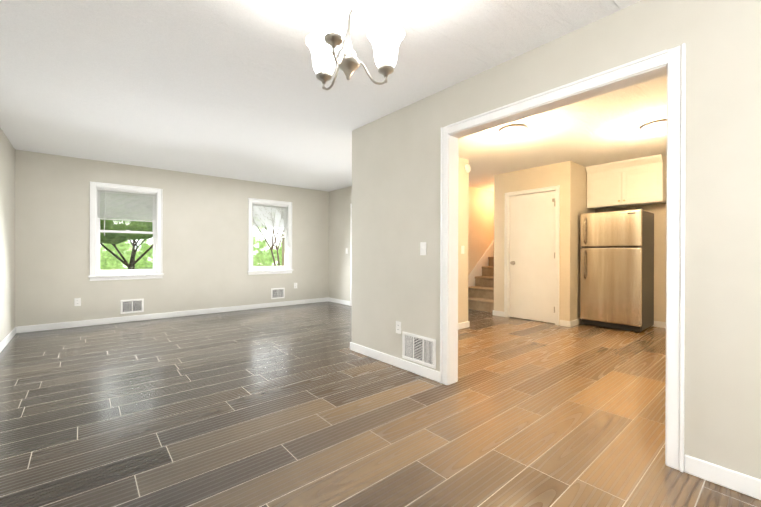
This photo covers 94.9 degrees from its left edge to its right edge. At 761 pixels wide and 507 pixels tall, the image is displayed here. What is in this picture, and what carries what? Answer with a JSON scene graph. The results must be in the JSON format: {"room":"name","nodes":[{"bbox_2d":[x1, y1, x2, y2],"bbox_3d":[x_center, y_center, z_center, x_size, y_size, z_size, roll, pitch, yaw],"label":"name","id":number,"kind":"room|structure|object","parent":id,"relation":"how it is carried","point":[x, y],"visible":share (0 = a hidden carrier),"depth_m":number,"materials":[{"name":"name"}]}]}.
{"room":"empty dining room","nodes":[
{"label":"empty dining room","id":0,"kind":"room"},
{"bbox_2d":[0,128,14,342],"bbox_3d":[-2.171,-0.145,1.395,0.120,2.440,8.653,0,0,-40],"label":"wall","id":1,"kind":"structure","parent":0,"point":[7,237],"depth_m":4.18,"materials":[{"name":"beige paint"}]},
{"bbox_2d":[0,326,19,351],"bbox_3d":[-2.121,1.031,1.443,0.019,0.088,8.413,0,0,-40],"label":"baseboard","id":2,"kind":"structure","parent":1,"relation":"attached to","point":[16,329],"depth_m":4.21,"materials":[{"name":"white paint"}]},
{"bbox_2d":[15,150,328,326],"bbox_3d":[-2.508,-0.158,6.710,6.255,2.440,0.120,0,0,-40],"label":"wall","id":3,"kind":"structure","parent":0,"point":[205,245],"depth_m":5.76,"materials":[{"name":"beige paint"}]},
{"bbox_2d":[74,298,80,305],"bbox_3d":[-4.371,0.701,5.044,0.072,0.115,0.009,0,0,-40],"label":"electrical outlet","id":4,"kind":"object","parent":3,"relation":"attached to","point":[77,301],"visible":1,"depth_m":5.04,"materials":[{"name":"white plastic"}]},
{"bbox_2d":[88,181,163,280],"bbox_3d":[-3.956,-0.325,5.470,0.950,1.462,0.192,0,0,-40],"label":"window","id":5,"kind":"structure","parent":3,"relation":"in","point":[98,190],"depth_m":5.42,"materials":[{"name":"white paint"}]},
{"bbox_2d":[120,299,143,313],"bbox_3d":[-3.877,0.824,5.460,0.300,0.215,0.016,0,0,-40],"label":"air vent","id":6,"kind":"object","parent":3,"relation":"in","point":[132,306],"visible":1,"depth_m":5.46,"materials":[{"name":"white metal"}]},
{"bbox_2d":[20,297,327,332],"bbox_3d":[-2.989,1.018,6.218,4.825,0.088,0.015,0,0,-40],"label":"baseboard","id":7,"kind":"structure","parent":3,"relation":"attached to","point":[41,327],"depth_m":5.63,"materials":[{"name":"white paint"}]},
{"bbox_2d":[247,198,292,274],"bbox_3d":[-2.204,-0.324,6.960,0.930,1.462,0.192,0,0,-40],"label":"window","id":8,"kind":"structure","parent":3,"relation":"in","point":[272,206],"depth_m":6.94,"materials":[{"name":"white paint"}]},
{"bbox_2d":[271,288,284,298],"bbox_3d":[-2.055,0.800,7.011,0.285,0.215,0.016,0,0,-40],"label":"air vent","id":9,"kind":"object","parent":3,"relation":"in","point":[277,293],"visible":1,"depth_m":7.01,"materials":[{"name":"white metal"}]},
{"bbox_2d":[0,0,666,191],"bbox_3d":[1.485,-1.402,4.500,10.000,0.080,8.813,0,0,-40],"label":"ceiling","id":10,"kind":"structure","parent":0,"point":[232,89],"depth_m":2.86,"materials":[{"name":"white paint"}]},
{"bbox_2d":[305,0,404,89],"bbox_3d":[-0.145,-1.034,1.460,0.442,0.652,0.415,0,0,-40],"label":"chandelier","id":11,"kind":"object","parent":10,"relation":"hanging from","point":[384,38],"visible":1,"depth_m":1.43,"materials":[{"name":"white glass"}]},
{"bbox_2d":[498,124,527,137],"bbox_3d":[1.448,-1.316,3.817,0.310,0.090,0.310,0,0,-40],"label":"kitchen ceiling light","id":12,"kind":"object","parent":10,"relation":"attached to","point":[513,131],"visible":1,"depth_m":3.73,"materials":[{"name":"white glass"}]},
{"bbox_2d":[639,119,666,133],"bbox_3d":[2.912,-1.312,3.671,0.310,0.090,0.310,0,0,-40],"label":"kitchen ceiling light","id":13,"kind":"object","parent":10,"relation":"attached to","point":[656,127],"visible":0.73,"depth_m":3.61,"materials":[{"name":"white glass"}]},
{"bbox_2d":[329,186,351,300],"bbox_3d":[0.027,-0.151,6.489,0.120,2.440,3.502,0,0,-40],"label":"wall","id":14,"kind":"structure","parent":0,"point":[340,201],"depth_m":7.46,"materials":[{"name":"beige paint"}]},
{"bbox_2d":[328,297,349,304],"bbox_3d":[-0.874,1.021,7.443,0.015,0.088,0.803,0,0,-40],"label":"baseboard","id":15,"kind":"structure","parent":14,"relation":"attached to","point":[334,300],"depth_m":7.43,"materials":[{"name":"white paint"}]},
{"bbox_2d":[350,203,351,305],"bbox_3d":[-0.259,0.026,6.825,0.164,2.083,0.911,0,0,-40],"label":"door frame","id":16,"kind":"structure","parent":14,"relation":"attached to","point":[351,254],"depth_m":7.11,"materials":[{"name":"white paint"}]},
{"bbox_2d":[0,301,760,506],"bbox_3d":[1.478,1.108,4.505,10.000,0.060,8.813,0,0,-40],"label":"floor","id":17,"kind":"structure","parent":0,"point":[300,405],"depth_m":2.28,"materials":[{"name":"brown tile"}]},
{"bbox_2d":[468,257,493,311],"bbox_3d":[2.700,0.175,7.298,2.235,1.800,0.866,0,0,-40],"label":"stairs","id":18,"kind":"structure","parent":17,"relation":"on","point":[481,295],"depth_m":6.91,"materials":[{"name":"brown wood"}]},
{"bbox_2d":[580,208,653,332],"bbox_3d":[3.494,0.232,5.184,0.752,1.700,0.760,0,0,-40],"label":"fridge","id":19,"kind":"object","parent":17,"relation":"on","point":[617,270],"visible":1,"depth_m":4.94,"materials":[{"name":"silver metal"}]},
{"bbox_2d":[458,157,468,322],"bbox_3d":[0.528,-0.145,4.538,1.886,2.440,0.120,0,0,-40],"label":"wall","id":20,"kind":"structure","parent":0,"point":[463,207],"depth_m":5.02,"materials":[{"name":"beige paint"}]},
{"bbox_2d":[458,321,467,329],"bbox_3d":[0.559,1.031,4.481,1.861,0.088,0.015,0,0,-40],"label":"baseboard","id":21,"kind":"structure","parent":20,"relation":"attached to","point":[462,325],"depth_m":5.00,"materials":[{"name":"white paint"}]},
{"bbox_2d":[465,164,470,172],"bbox_3d":[1.268,-1.234,5.063,0.128,0.128,0.032,0,0,-40],"label":"smoke detector","id":22,"kind":"object","parent":20,"relation":"attached to","point":[467,168],"visible":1,"depth_m":5.04,"materials":[{"name":"white plastic"}]},
{"bbox_2d":[468,187,493,275],"bbox_3d":[2.603,-0.147,7.891,3.300,2.440,0.120,0,0,-40],"label":"wall","id":23,"kind":"structure","parent":0,"point":[481,220],"depth_m":7.37,"materials":[{"name":"beige paint"}]},
{"bbox_2d":[468,240,493,286],"bbox_3d":[2.376,-0.021,7.605,2.325,2.188,0.018,0,0,-40],"label":"trim","id":24,"kind":"structure","parent":23,"relation":"attached to","point":[482,261],"depth_m":7.37,"materials":[{"name":"white paint"}]},
{"bbox_2d":[494,161,573,324],"bbox_3d":[2.426,-0.142,5.646,0.120,2.440,1.250,0,0,-40],"label":"wall","id":25,"kind":"structure","parent":0,"point":[561,174],"depth_m":5.34,"materials":[{"name":"beige paint"}]},
{"bbox_2d":[493,310,503,316],"bbox_3d":[2.053,1.032,6.164,0.255,0.088,0.015,0,0,-40],"label":"baseboard","id":26,"kind":"structure","parent":25,"relation":"attached to","point":[496,313],"depth_m":6.00,"materials":[{"name":"white paint"}]},
{"bbox_2d":[504,185,559,325],"bbox_3d":[2.436,0.027,5.616,0.142,2.101,0.892,0,0,-40],"label":"door frame","id":27,"kind":"structure","parent":25,"relation":"attached to","point":[508,195],"depth_m":5.64,"materials":[{"name":"white paint"}]},
{"bbox_2d":[509,191,555,322],"bbox_3d":[2.416,0.054,5.592,0.101,2.023,0.770,0,0,-40],"label":"closet door","id":28,"kind":"structure","parent":25,"relation":"in","point":[532,256],"depth_m":5.58,"materials":[{"name":"white paint"}]},
{"bbox_2d":[351,0,760,479],"bbox_3d":[1.317,-0.137,2.063,0.120,2.440,4.911,0,0,-40],"label":"wall","id":29,"kind":"structure","parent":0,"point":[395,194],"depth_m":1.73,"materials":[{"name":"beige paint"}]},
{"bbox_2d":[350,342,439,382],"bbox_3d":[0.093,1.032,3.396,0.016,0.088,1.261,0,0,-40],"label":"baseboard","id":30,"kind":"structure","parent":29,"relation":"attached to","point":[420,370],"depth_m":3.30,"materials":[{"name":"white paint"}]},
{"bbox_2d":[396,321,400,333],"bbox_3d":[0.169,0.701,3.312,0.009,0.115,0.072,0,0,-40],"label":"outlet","id":31,"kind":"object","parent":29,"relation":"attached to","point":[398,327],"visible":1,"depth_m":3.31,"materials":[{"name":"white plastic"}]},
{"bbox_2d":[402,331,435,368],"bbox_3d":[0.334,0.853,3.112,0.016,0.250,0.405,0,0,-40],"label":"air vent","id":32,"kind":"object","parent":29,"relation":"in","point":[419,349],"visible":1,"depth_m":3.10,"materials":[{"name":"white metal"}]},
{"bbox_2d":[420,242,425,254],"bbox_3d":[0.372,-0.042,3.069,0.016,0.115,0.072,0,0,-40],"label":"light switch","id":33,"kind":"object","parent":29,"relation":"attached to","point":[422,248],"visible":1,"depth_m":3.07,"materials":[{"name":"white plastic"}]},
{"bbox_2d":[440,43,685,471],"bbox_3d":[1.058,0.020,2.367,0.164,2.123,1.550,0,0,-40],"label":"door frame","id":34,"kind":"structure","parent":29,"relation":"attached to","point":[670,63],"depth_m":1.87,"materials":[{"name":"white paint"}]},
{"bbox_2d":[684,454,760,499],"bbox_3d":[2.180,1.044,0.943,0.015,0.088,2.077,0,0,-40],"label":"baseboard","id":35,"kind":"structure","parent":29,"relation":"attached to","point":[742,483],"depth_m":1.62,"materials":[{"name":"white paint"}]},
{"bbox_2d":[573,162,594,319],"bbox_3d":[3.218,-0.140,5.578,1.000,2.440,0.120,0,0,-40],"label":"wall","id":36,"kind":"structure","parent":0,"point":[580,189],"depth_m":5.31,"materials":[{"name":"beige paint"}]},
{"bbox_2d":[564,318,581,326],"bbox_3d":[3.143,1.036,5.448,0.990,0.088,0.049,0,0,-40],"label":"baseboard","id":37,"kind":"structure","parent":36,"relation":"attached to","point":[575,322],"depth_m":5.18,"materials":[{"name":"white paint"}]},
{"bbox_2d":[595,203,665,321],"bbox_3d":[4.837,-0.133,4.355,0.120,2.440,3.840,0,0,-40],"label":"wall","id":38,"kind":"structure","parent":0,"point":[658,211],"depth_m":5.14,"materials":[{"name":"beige paint"}]},
{"bbox_2d":[585,154,665,208],"bbox_3d":[3.688,-1.036,5.264,0.444,0.641,0.949,0,0,-40],"label":"upper cabinet","id":39,"kind":"object","parent":38,"relation":"attached to","point":[635,181],"visible":1,"depth_m":5.11,"materials":[{"name":"white paint"}]},
{"bbox_2d":[653,321,665,327],"bbox_3d":[4.780,1.043,4.313,0.019,0.088,3.840,0,0,-40],"label":"baseboard","id":40,"kind":"structure","parent":38,"relation":"attached to","point":[660,324],"depth_m":5.12,"materials":[{"name":"white paint"}]},
{"label":"outside","id":41,"kind":"structure","parent":0,"visible":0},
{"bbox_2d":[100,265,280,269],"bbox_3d":[-17.994,1.472,28.472,90.000,0.100,53.047,0,0,-40],"label":"ground","id":42,"kind":"structure","parent":41,"point":[147,267],"depth_m":32.52,"materials":[{"name":"green plant"}]},
{"bbox_2d":[100,193,152,268],"bbox_3d":[-9.143,-0.568,12.810,5.825,4.109,5.427,0,0,-40],"label":"maple tree","id":43,"kind":"object","parent":42,"relation":"on","point":[117,224],"depth_m":11.01,"materials":[{"name":"green plant"}]},
{"bbox_2d":[257,207,283,265],"bbox_3d":[-4.471,-0.696,13.818,3.266,4.416,3.104,0,0,-40],"label":"bare tree","id":44,"kind":"object","parent":42,"relation":"on","point":[274,243],"depth_m":13.67,"materials":[{"name":"brown plant"}]},
{"bbox_2d":[282,235,284,265],"bbox_3d":[-6.005,-1.291,37.377,9.000,5.450,3.800,0,0,-40],"label":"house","id":45,"kind":"structure","parent":42,"relation":"on","point":[283,250],"depth_m":35.60,"materials":[{"name":"white"}]},
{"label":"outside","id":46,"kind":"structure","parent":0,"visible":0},
{"bbox_2d":[100,206,283,267],"bbox_3d":[-21.637,-13.557,36.626,105.000,31.000,0.200,0,0,-40],"label":"tree","id":47,"kind":"object","parent":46,"point":[147,243],"depth_m":35.24,"materials":[{"name":"green plant"}]}
]}

